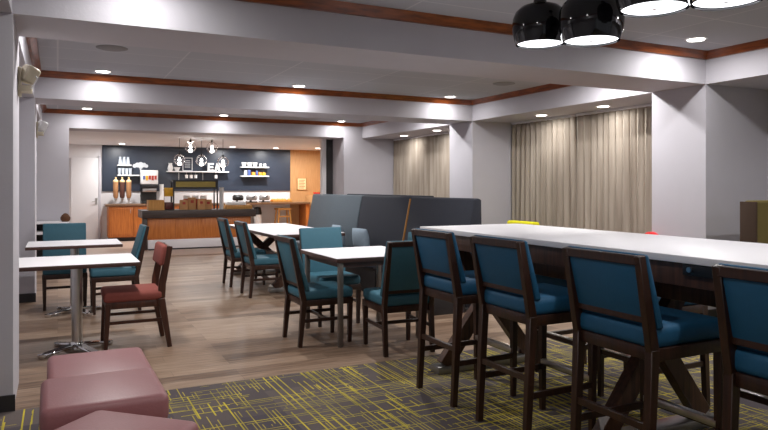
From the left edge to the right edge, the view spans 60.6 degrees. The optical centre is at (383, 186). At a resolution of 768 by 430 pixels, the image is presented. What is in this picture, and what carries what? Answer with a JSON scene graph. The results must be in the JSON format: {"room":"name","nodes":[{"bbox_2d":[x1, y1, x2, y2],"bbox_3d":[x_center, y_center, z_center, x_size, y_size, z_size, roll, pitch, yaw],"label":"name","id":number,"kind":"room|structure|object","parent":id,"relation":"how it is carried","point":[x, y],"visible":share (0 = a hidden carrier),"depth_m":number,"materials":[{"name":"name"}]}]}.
{"room":"eatery","nodes":[
{"label":"eatery","id":0,"kind":"room"},
{"bbox_2d":[0,12,18,398],"bbox_3d":[-2.742,0.160,4.182,0.705,2.440,0.690,0,0,-26],"label":"wall pillar","id":1,"kind":"structure","parent":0,"point":[9,37],"depth_m":4.02,"materials":[{"name":"paint"}]},
{"bbox_2d":[0,394,14,412],"bbox_3d":[-2.581,1.327,3.870,0.717,0.105,0.012,0,0,-26],"label":"baseboard","id":2,"kind":"structure","parent":1,"relation":"attached to","point":[7,402],"depth_m":4.00,"materials":[{"name":"plastic"}]},
{"bbox_2d":[18,64,40,96],"bbox_3d":[-2.462,-0.734,4.559,0.149,0.228,0.138,0,0,-26],"label":"wall speaker","id":3,"kind":"object","parent":1,"relation":"attached to","point":[28,74],"visible":0.98,"depth_m":4.51,"materials":[{"name":"beige plastic"}]},
{"bbox_2d":[19,97,35,293],"bbox_3d":[-4.645,0.160,8.016,0.705,2.440,0.690,0,0,-26],"label":"wall pillar","id":4,"kind":"structure","parent":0,"point":[27,105],"depth_m":7.83,"materials":[{"name":"paint"}]},
{"bbox_2d":[19,293,35,302],"bbox_3d":[-4.484,1.327,7.704,0.717,0.105,0.012,0,0,-26],"label":"baseboard","id":5,"kind":"structure","parent":4,"relation":"attached to","point":[29,297],"depth_m":7.82,"materials":[{"name":"plastic"}]},
{"bbox_2d":[36,120,47,137],"bbox_3d":[-4.365,-0.734,8.393,0.149,0.228,0.138,0,0,-26],"label":"wall speaker","id":6,"kind":"object","parent":4,"relation":"attached to","point":[41,125],"visible":0.98,"depth_m":8.34,"materials":[{"name":"white plastic"}]},
{"bbox_2d":[36,127,68,220],"bbox_3d":[-6.356,0.160,11.945,1.134,2.440,0.650,0,0,-26],"label":"wall","id":7,"kind":"structure","parent":0,"point":[52,149],"depth_m":11.79,"materials":[{"name":"paint"}]},
{"bbox_2d":[69,144,289,238],"bbox_3d":[-5.072,0.160,17.980,7.500,2.440,0.120,0,0,-26],"label":"wall","id":8,"kind":"structure","parent":0,"point":[75,150],"depth_m":17.56,"materials":[{"name":"white paint"}]},
{"bbox_2d":[71,156,100,239],"bbox_3d":[-7.536,0.300,16.630,0.685,2.160,0.106,0,0,-26],"label":"door","id":9,"kind":"structure","parent":8,"relation":"in","point":[84,171],"depth_m":16.65,"materials":[{"name":"white paint"}]},
{"bbox_2d":[102,145,289,190],"bbox_3d":[-4.969,-0.465,17.947,5.021,1.180,0.030,0,0,-26],"label":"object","id":10,"kind":"structure","parent":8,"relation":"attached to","point":[156,158],"depth_m":17.99,"materials":[{"name":"blue paint"}]},
{"bbox_2d":[166,171,228,172],"bbox_3d":[-5.034,-0.395,17.791,1.640,0.030,0.189,0,0,-26],"label":"wall shelf","id":11,"kind":"object","parent":10,"relation":"attached to","point":[166,171],"visible":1,"depth_m":17.83,"materials":[{"name":"white wood"}]},
{"bbox_2d":[182,158,192,170],"bbox_3d":[-5.270,-0.591,17.638,0.260,0.360,0.024,0,0,-26],"label":"frame","id":12,"kind":"object","parent":11,"relation":"on","point":[188,165],"visible":0.82,"depth_m":17.65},
{"bbox_2d":[290,150,319,224],"bbox_3d":[-2.251,0.161,19.290,1.042,2.438,0.040,0,0,-26],"label":"panel","id":13,"kind":"object","parent":8,"relation":"attached to","point":[303,163],"visible":0.43,"depth_m":19.20,"materials":[{"name":"brown wood"}]},
{"bbox_2d":[297,178,306,189],"bbox_3d":[-2.396,-0.070,19.180,0.300,0.360,0.024,0,0,-26],"label":"framed notice","id":14,"kind":"object","parent":13,"relation":"attached to","point":[301,182],"visible":1,"depth_m":19.17,"materials":[{"name":"beige paper"}]},
{"bbox_2d":[86,235,276,256],"bbox_3d":[-4.421,1.410,15.735,8.370,0.060,4.880,0,0,-26],"label":"floor tile","id":15,"kind":"structure","parent":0,"point":[127,247],"depth_m":14.16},
{"bbox_2d":[107,205,218,240],"bbox_3d":[-5.705,0.940,17.210,2.820,0.880,0.636,0,0,-26],"label":"base cabinet","id":16,"kind":"object","parent":15,"relation":"on","point":[123,222],"visible":0.27,"depth_m":16.49,"materials":[{"name":"orange wood"}]},
{"bbox_2d":[104,202,309,206],"bbox_3d":[-4.628,0.472,17.737,5.360,0.055,0.650,0,0,-26],"label":"countertop","id":17,"kind":"structure","parent":16,"relation":"on","point":[257,203],"depth_m":17.87,"materials":[{"name":"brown stone"}]},
{"bbox_2d":[113,177,118,203],"bbox_3d":[-6.788,0.102,16.637,0.128,0.685,0.160,0,0,-26],"label":"dispenser","id":18,"kind":"object","parent":17,"relation":"on","point":[115,182],"visible":1,"depth_m":16.59,"materials":[{"name":"beige plastic"}]},
{"bbox_2d":[119,177,124,203],"bbox_3d":[-6.650,0.102,16.705,0.128,0.685,0.160,0,0,-26],"label":"dispenser","id":19,"kind":"object","parent":17,"relation":"on","point":[122,182],"visible":1,"depth_m":16.66,"materials":[{"name":"brown plastic"}]},
{"bbox_2d":[126,177,131,203],"bbox_3d":[-6.511,0.102,16.774,0.128,0.685,0.160,0,0,-26],"label":"dispenser","id":20,"kind":"object","parent":17,"relation":"on","point":[128,182],"visible":1,"depth_m":16.73,"materials":[{"name":"beige plastic"}]},
{"bbox_2d":[140,170,157,203],"bbox_3d":[-6.095,0.014,17.050,0.400,0.860,0.416,0,0,-26],"label":"machine","id":21,"kind":"object","parent":17,"relation":"on","point":[148,178],"visible":0.9,"depth_m":16.91,"materials":[{"name":"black plastic"}]},
{"bbox_2d":[159,184,165,199],"bbox_3d":[-5.782,0.194,17.123,0.140,0.500,0.170,0,0,30],"label":"pitcher","id":22,"kind":"object","parent":17,"relation":"on","point":[161,186],"visible":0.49,"depth_m":17.06,"materials":[{"name":"white ceramic"}]},
{"bbox_2d":[138,208,255,249],"bbox_3d":[-4.252,0.950,14.998,2.478,0.860,0.850,0,0,-26],"label":"kitchen island","id":23,"kind":"object","parent":15,"relation":"on","point":[178,229],"visible":0.77,"depth_m":14.56,"materials":[{"name":"orange wood"}]},
{"bbox_2d":[147,200,163,209],"bbox_3d":[-5.002,0.409,14.397,0.330,0.220,0.300,0,0,-26],"label":"wooden box","id":24,"kind":"object","parent":23,"relation":"on","point":[151,204],"visible":0.97,"depth_m":14.26,"materials":[{"name":"brown wood"}]},
{"bbox_2d":[164,188,172,209],"bbox_3d":[-4.751,0.269,14.499,0.190,0.500,0.160,0,0,-26],"label":"stand","id":25,"kind":"object","parent":23,"relation":"on","point":[167,191],"visible":1,"depth_m":14.44,"materials":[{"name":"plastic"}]},
{"bbox_2d":[179,200,187,209],"bbox_3d":[-4.441,0.409,14.571,0.170,0.220,0.117,0,0,-26],"label":"paper bag","id":26,"kind":"object","parent":23,"relation":"on","point":[183,205],"visible":1,"depth_m":14.54,"materials":[{"name":"brown paper"}]},
{"bbox_2d":[188,197,195,209],"bbox_3d":[-4.302,0.384,14.718,0.170,0.270,0.117,0,0,-26],"label":"paper bag","id":27,"kind":"object","parent":23,"relation":"on","point":[191,201],"visible":0.9,"depth_m":14.68,"materials":[{"name":"brown paper"}]},
{"bbox_2d":[170,180,217,209],"bbox_3d":[-4.266,0.189,14.793,0.978,0.660,0.375,0,0,-26],"label":"display case","id":28,"kind":"object","parent":23,"relation":"on","point":[177,184],"visible":0.92,"depth_m":14.65,"materials":[{"name":"black metal"}]},
{"bbox_2d":[197,199,204,209],"bbox_3d":[-4.100,0.399,14.740,0.170,0.240,0.117,0,0,-26],"label":"paper bag","id":29,"kind":"object","parent":23,"relation":"on","point":[200,202],"visible":1,"depth_m":14.69,"materials":[{"name":"brown paper"}]},
{"bbox_2d":[219,187,223,208],"bbox_3d":[-3.712,0.271,15.015,0.112,0.497,0.112,0,0,-26],"label":"cup stack","id":30,"kind":"object","parent":23,"relation":"on","point":[221,189],"visible":0.98,"depth_m":14.98,"materials":[{"name":"white ceramic"}]},
{"bbox_2d":[223,202,251,208],"bbox_3d":[-3.385,0.439,15.233,0.600,0.160,0.300,0,0,-26],"label":"tray","id":31,"kind":"object","parent":23,"relation":"on","point":[228,205],"visible":0.98,"depth_m":15.10,"materials":[{"name":"brown wood"}]},
{"bbox_2d":[223,205,251,208],"bbox_3d":[-3.385,0.474,15.233,0.600,0.090,0.300,0,0,-26],"label":"tray","id":32,"kind":"object","parent":23,"relation":"on","point":[225,206],"depth_m":15.10,"materials":[{"name":"brown wood"}]},
{"bbox_2d":[253,207,261,236],"bbox_3d":[-3.501,0.970,18.190,0.240,0.820,0.236,0,0,-26],"label":"waste bin","id":33,"kind":"object","parent":15,"relation":"on","point":[257,219],"visible":0.61,"depth_m":18.10,"materials":[{"name":"white metal"}]},
{"bbox_2d":[274,208,291,223],"bbox_3d":[-2.848,0.996,18.514,0.479,0.773,0.400,0,0,-26],"label":"wooden stool","id":34,"kind":"object","parent":15,"relation":"on","point":[275,209],"visible":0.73,"depth_m":18.44,"materials":[{"name":"brown wood"}]},
{"bbox_2d":[299,204,308,225],"bbox_3d":[-2.295,0.940,18.908,0.100,0.880,0.595,0,0,-26],"label":"support","id":35,"kind":"object","parent":15,"relation":"on","point":[303,208],"visible":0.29,"depth_m":18.81,"materials":[{"name":"orange wood"}]},
{"bbox_2d":[69,131,320,150],"bbox_3d":[-4.427,-1.090,15.860,8.470,0.060,4.650,0,0,-26],"label":"ceiling","id":36,"kind":"structure","parent":0,"point":[75,137],"depth_m":15.18,"materials":[{"name":"white paint"}]},
{"bbox_2d":[174,138,184,165],"bbox_3d":[-4.482,-0.757,14.410,0.250,0.605,0.250,0,0,-26],"label":"globe pendant","id":37,"kind":"object","parent":36,"relation":"hanging from","point":[179,159],"visible":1,"depth_m":14.33,"materials":[{"name":"clear glass"}]},
{"bbox_2d":[185,138,195,152],"bbox_3d":[-4.272,-0.902,14.514,0.250,0.315,0.250,0,0,-26],"label":"globe pendant","id":38,"kind":"object","parent":36,"relation":"hanging from","point":[190,146],"visible":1,"depth_m":14.43,"materials":[{"name":"clear glass"}]},
{"bbox_2d":[196,139,206,165],"bbox_3d":[-4.059,-0.755,14.620,0.250,0.610,0.250,0,0,-26],"label":"globe pendant","id":39,"kind":"object","parent":36,"relation":"hanging from","point":[201,160],"visible":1,"depth_m":14.54,"materials":[{"name":"clear glass"}]},
{"bbox_2d":[206,140,217,152],"bbox_3d":[-3.852,-0.902,14.723,0.250,0.315,0.250,0,0,-26],"label":"globe pendant","id":40,"kind":"object","parent":36,"relation":"hanging from","point":[211,147],"visible":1,"depth_m":14.64,"materials":[{"name":"clear glass"}]},
{"bbox_2d":[217,155,228,167],"bbox_3d":[-3.632,-0.743,14.832,0.250,0.635,0.250,0,0,-26],"label":"globe pendant","id":41,"kind":"object","parent":36,"relation":"hanging from","point":[222,161],"visible":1,"depth_m":14.74,"materials":[{"name":"clear glass"}]},
{"bbox_2d":[15,251,572,409],"bbox_3d":[0.580,1.410,5.658,8.370,0.060,17.620,0,0,-26],"label":"floor","id":42,"kind":"structure","parent":0,"point":[219,333],"depth_m":6.21,"materials":[{"name":"brown wood"}]},
{"bbox_2d":[36,221,68,256],"bbox_3d":[-5.923,0.998,11.462,0.780,0.765,0.520,0,0,-26],"label":"console","id":43,"kind":"object","parent":42,"relation":"on","point":[39,224],"visible":0.14,"depth_m":11.61,"materials":[{"name":"white laminate"}]},
{"bbox_2d":[42,223,87,310],"bbox_3d":[-3.700,0.910,7.624,0.464,0.942,0.599,0,0,-26],"label":"dining chair","id":44,"kind":"object","parent":42,"relation":"on","point":[51,231],"visible":0.56,"depth_m":7.74,"materials":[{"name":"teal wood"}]},
{"bbox_2d":[25,239,122,317],"bbox_3d":[-3.377,0.997,7.177,0.920,0.766,0.760,0,0,-26],"label":"pedestal table","id":45,"kind":"object","parent":42,"relation":"on","point":[74,246],"visible":0.77,"depth_m":7.04,"materials":[{"name":"laminate"}]},
{"bbox_2d":[19,253,139,358],"bbox_3d":[-2.573,0.997,5.511,0.920,0.766,0.780,0,0,-26],"label":"pedestal table","id":46,"kind":"object","parent":42,"relation":"on","point":[76,263],"visible":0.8,"depth_m":5.47,"materials":[{"name":"laminate"}]},
{"bbox_2d":[89,224,148,314],"bbox_3d":[-2.975,0.910,7.377,0.599,0.942,0.464,0,0,-26],"label":"dining chair","id":47,"kind":"object","parent":42,"relation":"on","point":[128,273],"visible":0.8,"depth_m":7.22,"materials":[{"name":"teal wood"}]},
{"bbox_2d":[101,241,172,349],"bbox_3d":[-2.170,0.944,5.755,0.549,0.878,0.480,0,0,-26],"label":"dining chair","id":48,"kind":"object","parent":42,"relation":"on","point":[152,294],"visible":0.93,"depth_m":5.63,"materials":[{"name":"red fabric"}]},
{"bbox_2d":[217,217,265,286],"bbox_3d":[-2.011,0.910,9.273,0.599,0.942,0.464,0,0,-26],"label":"dining chair","id":49,"kind":"object","parent":42,"relation":"on","point":[231,253],"visible":0.72,"depth_m":9.12,"materials":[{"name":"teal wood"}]},
{"bbox_2d":[234,221,281,297],"bbox_3d":[-1.567,0.910,8.399,0.599,0.942,0.464,0,0,-26],"label":"dining chair","id":50,"kind":"object","parent":42,"relation":"on","point":[249,258],"visible":0.77,"depth_m":8.23,"materials":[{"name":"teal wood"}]},
{"bbox_2d":[229,223,344,292],"bbox_3d":[-1.525,0.994,9.664,0.980,0.760,2.570,0,0,-26],"label":"table","id":51,"kind":"object","parent":42,"relation":"on","point":[269,230],"visible":0.43,"depth_m":9.82,"materials":[{"name":"laminate"}]},
{"bbox_2d":[274,235,352,347],"bbox_3d":[-0.635,0.910,5.914,0.599,0.942,0.464,0,0,-26],"label":"dining chair","id":52,"kind":"object","parent":42,"relation":"on","point":[297,289],"visible":0.99,"depth_m":5.79,"materials":[{"name":"teal fabric"}]},
{"bbox_2d":[299,227,360,326],"bbox_3d":[-0.563,0.910,6.781,0.464,0.942,0.599,0,0,-26],"label":"dining chair","id":53,"kind":"object","parent":42,"relation":"on","point":[324,237],"visible":0.39,"depth_m":6.88,"materials":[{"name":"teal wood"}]},
{"bbox_2d":[296,194,363,248],"bbox_3d":[-1.006,0.756,10.754,0.680,1.248,2.116,0,0,-26],"label":"banquette","id":54,"kind":"object","parent":42,"relation":"on","point":[326,210],"visible":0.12,"depth_m":10.67,"materials":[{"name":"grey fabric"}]},
{"bbox_2d":[300,246,418,347],"bbox_3d":[-0.214,0.997,6.190,0.880,0.766,0.940,0,0,-26],"label":"square table","id":55,"kind":"object","parent":42,"relation":"on","point":[343,257],"visible":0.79,"depth_m":5.84,"materials":[{"name":"laminate"}]},
{"bbox_2d":[345,195,411,290],"bbox_3d":[-0.192,0.756,9.115,0.680,1.248,1.496,0,0,-26],"label":"banquette","id":56,"kind":"object","parent":42,"relation":"on","point":[383,217],"visible":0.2,"depth_m":8.99,"materials":[{"name":"fabric"}]},
{"bbox_2d":[352,228,369,246],"bbox_3d":[-0.321,0.742,9.134,0.158,0.322,0.346,0,0,-38],"label":"throw pillow","id":57,"kind":"object","parent":56,"relation":"on","point":[360,237],"visible":0.8,"depth_m":9.04,"materials":[{"name":"grey fabric"}]},
{"bbox_2d":[0,337,767,429],"bbox_3d":[2.581,1.377,1.627,7.970,0.006,8.620,0,0,-26],"label":"carpet","id":58,"kind":"structure","parent":42,"relation":"on","point":[385,395],"depth_m":4.22,"materials":[{"name":"grey carpet"}]},
{"bbox_2d":[47,347,151,378],"bbox_3d":[-1.512,1.149,3.486,0.490,0.448,0.525,0,0,-27],"label":"ottoman","id":59,"kind":"object","parent":58,"relation":"on","point":[58,366],"visible":0.2,"depth_m":3.45,"materials":[{"name":"red leather"}]},
{"bbox_2d":[39,367,168,429],"bbox_3d":[-1.286,1.142,3.007,0.510,0.464,0.520,0,0,-27],"label":"ottoman","id":60,"kind":"object","parent":58,"relation":"on","point":[63,400],"visible":0.84,"depth_m":2.87,"materials":[{"name":"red leather"}]},
{"bbox_2d":[55,410,198,429],"bbox_3d":[-1.030,1.147,2.430,0.500,0.454,0.500,0,0,17],"label":"ottoman","id":61,"kind":"object","parent":58,"relation":"on","point":[100,419],"visible":1,"depth_m":2.56,"materials":[{"name":"red leather"}]},
{"bbox_2d":[411,228,517,407],"bbox_3d":[0.537,0.832,4.397,0.559,1.097,0.474,0,0,-26],"label":"bar stool","id":62,"kind":"object","parent":58,"relation":"on","point":[441,274],"visible":0.82,"depth_m":4.29,"materials":[{"name":"brown wood"}]},
{"bbox_2d":[469,235,597,429],"bbox_3d":[0.852,0.832,3.761,0.559,1.097,0.474,0,0,-26],"label":"bar stool","id":63,"kind":"object","parent":58,"relation":"on","point":[507,286],"visible":0.91,"depth_m":3.65,"materials":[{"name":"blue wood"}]},
{"bbox_2d":[535,274,626,371],"bbox_3d":[1.450,0.857,4.805,0.559,1.047,0.474,0,0,-26],"label":"bar stool","id":64,"kind":"object","parent":58,"relation":"on","point":[555,335],"visible":0.08,"depth_m":4.73,"materials":[{"name":"brown wood"}]},
{"bbox_2d":[420,224,767,429],"bbox_3d":[1.531,0.841,3.562,0.940,1.066,3.780,0,0,-26],"label":"table","id":65,"kind":"object","parent":58,"relation":"on","point":[681,267],"visible":0.44,"depth_m":3.66,"materials":[{"name":"white laminate"}]},
{"bbox_2d":[683,264,712,278],"bbox_3d":[1.384,0.370,2.853,0.034,0.050,0.200,0,0,-26],"label":"power outlet","id":66,"kind":"object","parent":65,"relation":"attached to","point":[690,271],"depth_m":2.87,"materials":[{"name":"black plastic"}]},
{"bbox_2d":[562,246,722,429],"bbox_3d":[1.204,0.832,3.053,0.559,1.097,0.474,0,0,-26],"label":"bar stool","id":67,"kind":"object","parent":58,"relation":"on","point":[614,305],"visible":0.93,"depth_m":2.93,"materials":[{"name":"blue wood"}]},
{"bbox_2d":[597,297,709,405],"bbox_3d":[1.734,0.857,4.232,0.559,1.047,0.474,0,0,-26],"label":"bar stool","id":68,"kind":"object","parent":58,"relation":"on","point":[602,353],"visible":0.15,"depth_m":4.12,"materials":[{"name":"brown wood"}]},
{"bbox_2d":[712,263,767,429],"bbox_3d":[1.559,0.832,2.337,0.559,1.097,0.474,0,0,-26],"label":"bar stool","id":69,"kind":"object","parent":58,"relation":"on","point":[741,292],"visible":1,"depth_m":2.38,"materials":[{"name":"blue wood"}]},
{"bbox_2d":[740,200,767,243],"bbox_3d":[3.853,0.752,5.981,0.848,1.244,0.730,0,0,-26],"label":"lounge chair","id":70,"kind":"object","parent":58,"relation":"on","point":[753,213],"visible":0.34,"depth_m":6.05,"materials":[{"name":"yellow fabric"}]},
{"bbox_2d":[740,388,767,405],"bbox_3d":[2.134,0.857,3.426,0.559,1.047,0.474,0,0,-26],"label":"bar stool","id":71,"kind":"object","parent":58,"relation":"on","point":[746,394],"visible":0.05,"depth_m":3.35,"materials":[{"name":"metal"}]},
{"bbox_2d":[347,194,433,196],"bbox_3d":[0.270,0.757,10.907,0.680,1.245,3.000,0,0,-26],"label":"banquette","id":72,"kind":"object","parent":42,"relation":"on","point":[347,194],"visible":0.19,"depth_m":10.44,"materials":[{"name":"plastic"}]},
{"bbox_2d":[362,240,434,356],"bbox_3d":[0.132,0.910,5.587,0.464,0.942,0.599,0,0,-23],"label":"dining chair","id":73,"kind":"object","parent":42,"relation":"on","point":[398,292],"visible":0.84,"depth_m":5.38,"materials":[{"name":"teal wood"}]},
{"bbox_2d":[373,197,481,315],"bbox_3d":[0.468,0.756,7.785,0.680,1.248,1.466,0,0,-26],"label":"banquette","id":74,"kind":"object","parent":42,"relation":"on","point":[422,211],"visible":0.27,"depth_m":7.69,"materials":[{"name":"fabric"}]},
{"bbox_2d":[507,220,538,224],"bbox_3d":[1.831,0.953,9.784,0.720,0.856,0.640,0,0,-26],"label":"lounge chair","id":75,"kind":"object","parent":42,"relation":"on","point":[509,221],"visible":0.15,"depth_m":9.85,"materials":[{"name":"yellow fabric"}]},
{"bbox_2d":[333,138,393,194],"bbox_3d":[-0.369,0.160,14.916,1.440,2.440,0.650,0,0,-26],"label":"wall","id":76,"kind":"structure","parent":0,"point":[360,165],"depth_m":14.58,"materials":[{"name":"paint"}]},
{"bbox_2d":[320,139,325,193],"bbox_3d":[-1.374,0.160,14.864,0.094,2.440,0.130,0,0,-26],"label":"trim","id":77,"kind":"structure","parent":76,"relation":"attached to","point":[322,141],"depth_m":14.81,"materials":[{"name":"paint"}]},
{"bbox_2d":[326,139,332,193],"bbox_3d":[-1.260,0.160,14.915,0.156,2.440,0.140,0,0,-26],"label":"trim","id":78,"kind":"structure","parent":76,"relation":"attached to","point":[329,143],"depth_m":14.85,"materials":[{"name":"plastic"}]},
{"bbox_2d":[37,0,767,122],"bbox_3d":[0.551,-1.415,5.716,8.370,0.060,17.950,0,0,-26],"label":"ceiling","id":79,"kind":"structure","parent":0,"point":[722,28],"depth_m":7.41,"materials":[{"name":"paint"}]},
{"bbox_2d":[0,0,11,12],"bbox_3d":[-1.838,-1.232,2.241,0.800,0.345,3.590,0,0,-26],"label":"ceiling","id":80,"kind":"structure","parent":79,"relation":"attached to","point":[5,5],"depth_m":3.89,"materials":[{"name":"paint"}]},
{"bbox_2d":[19,36,33,97],"bbox_3d":[-3.741,-1.232,6.075,0.800,0.345,3.590,0,0,-26],"label":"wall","id":81,"kind":"structure","parent":79,"relation":"attached to","point":[24,56],"depth_m":5.70,"materials":[{"name":"paint"}]},
{"bbox_2d":[26,37,40,70],"bbox_3d":[-3.349,-1.348,6.270,0.075,0.072,3.590,0,0,-26],"label":"trim","id":82,"kind":"structure","parent":79,"relation":"attached to","point":[32,43],"depth_m":6.54,"materials":[{"name":"brown wood"}]},
{"bbox_2d":[36,104,41,121],"bbox_3d":[-5.648,-1.232,9.918,0.800,0.345,3.610,0,0,-26],"label":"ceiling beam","id":83,"kind":"structure","parent":79,"relation":"attached to","point":[38,107],"depth_m":10.09,"materials":[{"name":"paint"}]},
{"bbox_2d":[96,45,127,51],"bbox_3d":[-2.720,-1.379,6.576,0.300,0.012,0.300,0,0,-26],"label":"ceiling vent","id":84,"kind":"object","parent":79,"relation":"in","point":[115,48],"visible":1,"depth_m":6.55,"materials":[{"name":"grey metal"}]},
{"bbox_2d":[42,113,361,139],"bbox_3d":[-3.294,-1.232,13.464,8.170,0.345,0.650,0,0,-26],"label":"ceiling beam","id":85,"kind":"structure","parent":79,"relation":"attached to","point":[74,122],"depth_m":12.94,"materials":[{"name":"paint"}]},
{"bbox_2d":[44,108,361,126],"bbox_3d":[-3.269,-1.348,13.072,6.265,0.072,0.075,0,0,-26],"label":"trim","id":86,"kind":"structure","parent":85,"relation":"attached to","point":[60,111],"depth_m":12.85,"materials":[{"name":"brown wood"}]},
{"bbox_2d":[34,77,471,124],"bbox_3d":[-1.391,-1.232,9.630,8.170,0.345,0.690,0,0,-26],"label":"ceiling beam","id":87,"kind":"structure","parent":79,"relation":"attached to","point":[47,91],"depth_m":9.04,"materials":[{"name":"paint"}]},
{"bbox_2d":[39,70,471,104],"bbox_3d":[-1.358,-1.348,9.220,6.265,0.072,0.075,0,0,-26],"label":"trim","id":88,"kind":"structure","parent":79,"relation":"attached to","point":[44,73],"depth_m":8.91,"materials":[{"name":"brown wood"}]},
{"bbox_2d":[12,0,705,92],"bbox_3d":[0.511,-1.232,5.797,8.170,0.345,0.690,0,0,-26],"label":"ceiling beam","id":89,"kind":"structure","parent":79,"relation":"attached to","point":[225,27],"depth_m":5.09,"materials":[{"name":"paint"}]},
{"bbox_2d":[361,121,387,126],"bbox_3d":[0.289,-1.348,12.864,0.075,0.072,3.610,0,0,-26],"label":"trim","id":90,"kind":"structure","parent":79,"relation":"attached to","point":[369,122],"depth_m":13.95,"materials":[{"name":"brown wood"}]},
{"bbox_2d":[362,122,449,138],"bbox_3d":[0.817,-1.232,13.127,1.105,0.345,3.610,0,0,-26],"label":"ceiling beam","id":91,"kind":"structure","parent":79,"relation":"attached to","point":[387,130],"depth_m":13.18,"materials":[{"name":"paint"}]},
{"bbox_2d":[393,133,437,196],"bbox_3d":[0.652,0.152,13.984,0.144,2.420,1.873,0,0,-26],"label":"curtain","id":92,"kind":"object","parent":91,"relation":"hanging from","point":[415,158],"visible":0.54,"depth_m":13.89,"materials":[{"name":"beige fabric"}]},
{"bbox_2d":[437,132,449,197],"bbox_3d":[1.444,0.151,12.384,0.144,2.418,1.663,0,0,-26],"label":"curtain","id":93,"kind":"object","parent":91,"relation":"hanging from","point":[443,139],"visible":0.12,"depth_m":12.87,"materials":[{"name":"beige fabric"}]},
{"bbox_2d":[236,0,706,59],"bbox_3d":[0.545,-1.348,5.386,6.265,0.072,0.075,0,0,-26],"label":"trim","id":94,"kind":"structure","parent":79,"relation":"attached to","point":[333,6],"depth_m":5.29,"materials":[{"name":"brown wood"}]},
{"bbox_2d":[471,84,571,104],"bbox_3d":[2.196,-1.348,9.022,0.075,0.072,3.590,0,0,-26],"label":"trim","id":95,"kind":"structure","parent":79,"relation":"attached to","point":[547,87],"depth_m":9.49,"materials":[{"name":"brown wood"}]},
{"bbox_2d":[512,0,563,49],"bbox_3d":[1.037,-1.161,4.371,0.365,0.447,0.365,0,0,-26],"label":"pendant lamp","id":96,"kind":"object","parent":79,"relation":"hanging from","point":[535,26],"visible":0.83,"depth_m":4.23,"materials":[{"name":"black metal"}]},
{"bbox_2d":[517,40,561,47],"bbox_3d":[1.037,-0.957,4.371,0.300,0.006,0.300,0,0,-26],"label":"diffuser","id":97,"kind":"object","parent":96,"relation":"attached to","point":[520,43],"depth_m":4.39,"materials":[{"name":"white plastic"}]},
{"bbox_2d":[472,86,651,122],"bbox_3d":[2.724,-1.232,9.284,1.105,0.345,3.590,0,0,-26],"label":"ceiling beam","id":98,"kind":"structure","parent":79,"relation":"attached to","point":[570,100],"depth_m":9.05,"materials":[{"name":"paint"}]},
{"bbox_2d":[511,114,576,227],"bbox_3d":[2.481,0.151,10.306,0.139,2.418,1.518,0,0,-26],"label":"curtain","id":99,"kind":"object","parent":98,"relation":"hanging from","point":[544,151],"visible":0.7,"depth_m":10.24,"materials":[{"name":"beige fabric"}]},
{"bbox_2d":[576,103,651,233],"bbox_3d":[3.273,0.151,8.703,0.139,2.418,2.023,0,0,-26],"label":"curtain","id":100,"kind":"object","parent":98,"relation":"hanging from","point":[614,146],"visible":0.51,"depth_m":8.89,"materials":[{"name":"beige fabric"}]},
{"bbox_2d":[558,0,624,46],"bbox_3d":[1.251,-1.128,3.969,0.384,0.514,0.384,0,0,-26],"label":"pendant lamp","id":101,"kind":"object","parent":79,"relation":"hanging from","point":[582,23],"visible":0.93,"depth_m":3.83,"materials":[{"name":"black metal"}]},
{"bbox_2d":[565,35,618,44],"bbox_3d":[1.251,-0.890,3.969,0.316,0.006,0.316,0,0,-26],"label":"diffuser","id":102,"kind":"object","parent":101,"relation":"attached to","point":[569,39],"depth_m":3.97,"materials":[{"name":"white plastic"}]},
{"bbox_2d":[615,0,689,17],"bbox_3d":[1.438,-1.161,3.501,0.404,0.447,0.404,0,0,-26],"label":"pendant lamp","id":103,"kind":"object","parent":79,"relation":"hanging from","point":[628,8],"visible":0.95,"depth_m":3.51,"materials":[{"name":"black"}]},
{"bbox_2d":[621,1,687,14],"bbox_3d":[1.438,-0.957,3.501,0.334,0.006,0.334,0,0,-26],"label":"diffuser","id":104,"kind":"object","parent":103,"relation":"attached to","point":[627,7],"depth_m":3.51,"materials":[{"name":"white plastic"}]},
{"bbox_2d":[685,37,707,41],"bbox_3d":[2.932,-1.380,6.177,0.196,0.010,0.196,0,0,-26],"label":"recessed light","id":105,"kind":"object","parent":79,"relation":"in","point":[692,39],"visible":1,"depth_m":6.15,"materials":[{"name":"white ceramic"}]},
{"bbox_2d":[688,0,762,10],"bbox_3d":[1.625,-1.128,3.118,0.365,0.514,0.365,0,0,-26],"label":"pendant lamp","id":106,"kind":"object","parent":79,"relation":"hanging from","point":[705,5],"visible":1,"depth_m":3.20,"materials":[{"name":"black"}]},
{"bbox_2d":[693,0,755,7],"bbox_3d":[1.625,-0.890,3.118,0.300,0.006,0.300,0,0,-26],"label":"diffuser","id":107,"kind":"object","parent":106,"relation":"attached to","point":[696,3],"depth_m":3.19,"materials":[{"name":"white plastic"}]},
{"bbox_2d":[706,48,767,89],"bbox_3d":[4.627,-1.232,5.450,1.105,0.345,3.590,0,0,-26],"label":"ceiling beam","id":108,"kind":"structure","parent":79,"relation":"attached to","point":[749,69],"depth_m":6.55,"materials":[{"name":"paint"}]},
{"bbox_2d":[706,38,767,59],"bbox_3d":[4.098,-1.348,5.188,0.075,0.072,3.590,0,0,-26],"label":"trim","id":109,"kind":"structure","parent":108,"relation":"attached to","point":[763,43],"depth_m":6.44,"materials":[{"name":"brown wood"}]},
{"bbox_2d":[450,121,511,224],"bbox_3d":[1.728,0.160,11.179,1.005,2.440,0.690,0,0,-26],"label":"wall pillar","id":110,"kind":"structure","parent":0,"point":[480,151],"depth_m":10.85,"materials":[{"name":"paint"}]},
{"bbox_2d":[652,84,767,309],"bbox_3d":[3.631,0.160,7.345,1.005,2.440,0.690,0,0,-26],"label":"wall pillar","id":111,"kind":"structure","parent":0,"point":[710,142],"depth_m":7.03,"materials":[{"name":"paint"}]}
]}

